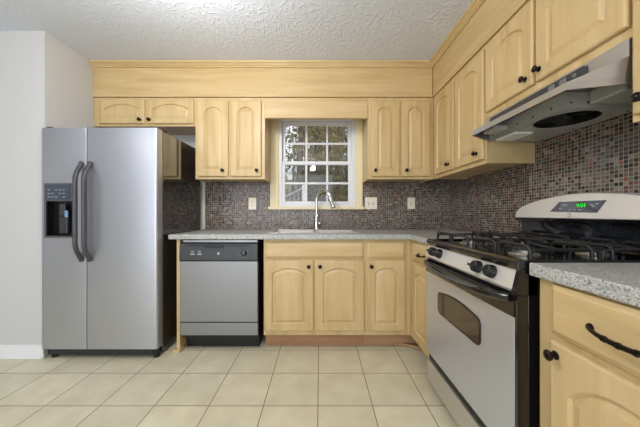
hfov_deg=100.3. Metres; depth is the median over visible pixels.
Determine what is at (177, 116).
upper cabinet
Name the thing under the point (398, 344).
trim
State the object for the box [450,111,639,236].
backsplash
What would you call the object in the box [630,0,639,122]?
upper cabinet
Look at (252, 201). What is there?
wall outlet
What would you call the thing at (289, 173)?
birdhouse
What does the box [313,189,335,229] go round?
kitchen faucet
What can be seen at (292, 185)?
tree
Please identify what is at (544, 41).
upper cabinet
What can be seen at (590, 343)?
base cabinet
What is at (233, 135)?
upper cabinet
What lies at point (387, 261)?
base cabinet
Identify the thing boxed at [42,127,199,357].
refrigerator
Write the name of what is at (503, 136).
light
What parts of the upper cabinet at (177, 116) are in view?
door, door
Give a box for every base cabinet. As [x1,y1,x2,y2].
[264,239,364,344]
[364,239,417,344]
[411,240,428,357]
[540,278,639,426]
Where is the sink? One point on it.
(273, 231)
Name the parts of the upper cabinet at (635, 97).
knob, frame, door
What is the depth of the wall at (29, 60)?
1.99 m
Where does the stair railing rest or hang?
on the hillside
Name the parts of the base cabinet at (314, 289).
door, drawer, door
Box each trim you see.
[88,60,431,67]
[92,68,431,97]
[203,183,204,228]
[268,119,364,208]
[394,343,424,353]
[430,0,484,67]
[431,0,528,110]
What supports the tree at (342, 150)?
on the hillside
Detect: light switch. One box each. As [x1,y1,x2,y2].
[365,197,376,208]
[407,198,414,208]
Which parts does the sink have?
bowl, bowl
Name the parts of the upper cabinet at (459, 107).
door, frame, door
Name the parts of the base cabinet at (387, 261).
drawer, door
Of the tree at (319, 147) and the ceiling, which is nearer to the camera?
the ceiling
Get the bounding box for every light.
[483,125,506,133]
[496,132,532,140]
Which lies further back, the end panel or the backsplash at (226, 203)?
the backsplash at (226, 203)
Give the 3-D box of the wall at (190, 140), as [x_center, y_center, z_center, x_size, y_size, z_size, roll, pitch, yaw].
[-0.349,-0.142,2.800,3.648,2.435,0.140,0,0,0]
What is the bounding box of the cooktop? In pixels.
[427,235,639,269]
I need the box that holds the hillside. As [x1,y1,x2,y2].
[285,175,344,200]
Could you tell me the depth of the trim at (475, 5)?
1.93 m
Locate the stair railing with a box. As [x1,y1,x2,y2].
[285,184,304,200]
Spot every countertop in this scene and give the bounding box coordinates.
[168,229,516,244]
[529,263,639,306]
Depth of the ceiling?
1.95 m
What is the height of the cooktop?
0.054 m
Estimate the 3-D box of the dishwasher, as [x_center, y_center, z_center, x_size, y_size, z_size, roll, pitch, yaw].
[-0.782,0.640,2.364,0.602,0.867,0.652,0,0,0]
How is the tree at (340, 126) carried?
on the hillside
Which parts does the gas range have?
burner knob, burner knob, storage drawer, oven handle, oven door, control panel, burner, burner knob, burner knob, burner, display panel, burner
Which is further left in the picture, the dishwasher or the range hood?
the dishwasher
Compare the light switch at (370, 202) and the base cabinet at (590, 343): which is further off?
the light switch at (370, 202)
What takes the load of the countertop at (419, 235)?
on the base cabinet at (314, 289)
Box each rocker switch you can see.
[548,84,554,90]
[559,78,566,84]
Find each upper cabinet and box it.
[94,98,195,134]
[196,98,270,182]
[363,98,432,182]
[434,44,534,178]
[485,0,632,117]
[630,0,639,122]
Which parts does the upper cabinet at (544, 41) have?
door, knob, knob, door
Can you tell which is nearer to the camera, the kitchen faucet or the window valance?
the window valance
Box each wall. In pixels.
[0,31,59,356]
[60,42,96,127]
[171,111,433,229]
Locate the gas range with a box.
[423,193,639,426]
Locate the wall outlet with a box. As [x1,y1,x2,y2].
[249,198,255,209]
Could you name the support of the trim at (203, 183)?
attached to the wall at (190, 140)
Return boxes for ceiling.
[0,0,472,59]
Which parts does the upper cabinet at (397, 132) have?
door, door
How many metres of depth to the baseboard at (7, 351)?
1.98 m
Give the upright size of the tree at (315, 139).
9.367 m
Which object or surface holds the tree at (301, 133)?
on the hillside
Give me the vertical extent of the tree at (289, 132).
10.168 m
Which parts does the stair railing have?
handrail, post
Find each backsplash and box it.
[205,178,449,228]
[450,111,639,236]
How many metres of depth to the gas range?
1.10 m
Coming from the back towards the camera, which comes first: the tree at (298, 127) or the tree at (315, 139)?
the tree at (298, 127)
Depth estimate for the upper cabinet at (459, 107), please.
1.86 m
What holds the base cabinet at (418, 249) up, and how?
on the floor
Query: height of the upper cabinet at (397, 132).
0.738 m
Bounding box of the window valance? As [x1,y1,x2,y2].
[265,98,367,118]
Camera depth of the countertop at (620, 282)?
0.72 m
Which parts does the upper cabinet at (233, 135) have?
door, door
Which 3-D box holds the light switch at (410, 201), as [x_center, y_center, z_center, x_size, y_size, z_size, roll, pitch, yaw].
[0.929,-0.104,2.715,0.076,0.118,0.016,0,0,0]
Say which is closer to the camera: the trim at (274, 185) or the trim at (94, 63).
the trim at (94, 63)
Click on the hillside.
(286, 187)
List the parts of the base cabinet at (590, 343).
knob, door, drawer, pull handle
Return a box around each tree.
[285,126,344,200]
[285,126,346,200]
[285,126,346,200]
[285,128,345,200]
[286,126,347,200]
[286,127,338,176]
[288,133,296,200]
[294,126,347,199]
[295,126,347,200]
[295,129,346,196]
[304,126,347,200]
[322,126,345,194]
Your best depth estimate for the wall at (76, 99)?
2.24 m
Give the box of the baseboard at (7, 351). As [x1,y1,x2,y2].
[0,344,44,358]
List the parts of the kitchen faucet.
spout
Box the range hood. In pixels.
[472,38,632,142]
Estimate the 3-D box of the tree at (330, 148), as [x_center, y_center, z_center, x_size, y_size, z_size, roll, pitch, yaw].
[0.347,-5.202,16.621,5.405,10.675,5.295,0,0,-19]
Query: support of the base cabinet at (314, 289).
on the floor
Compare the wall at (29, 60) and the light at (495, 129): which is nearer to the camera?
the light at (495, 129)
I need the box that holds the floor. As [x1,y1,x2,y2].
[0,335,458,426]
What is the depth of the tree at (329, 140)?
12.44 m
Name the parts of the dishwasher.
control panel, door, access panel, trim, toe panel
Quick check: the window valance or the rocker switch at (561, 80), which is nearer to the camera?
the rocker switch at (561, 80)
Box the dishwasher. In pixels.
[179,239,263,345]
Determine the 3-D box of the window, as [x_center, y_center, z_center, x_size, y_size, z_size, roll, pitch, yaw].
[-0.030,-0.534,2.767,0.777,0.931,0.126,0,0,0]
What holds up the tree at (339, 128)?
on the hillside
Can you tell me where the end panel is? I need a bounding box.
[173,239,186,352]
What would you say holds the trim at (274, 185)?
attached to the wall at (190, 140)
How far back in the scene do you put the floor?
1.63 m
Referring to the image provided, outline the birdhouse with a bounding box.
[287,171,292,193]
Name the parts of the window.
sash, sash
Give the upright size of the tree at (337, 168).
9.334 m
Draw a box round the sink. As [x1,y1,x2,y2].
[268,230,359,232]
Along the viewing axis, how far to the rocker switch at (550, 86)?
1.17 m
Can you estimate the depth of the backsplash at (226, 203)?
2.72 m
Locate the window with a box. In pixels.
[279,119,354,206]

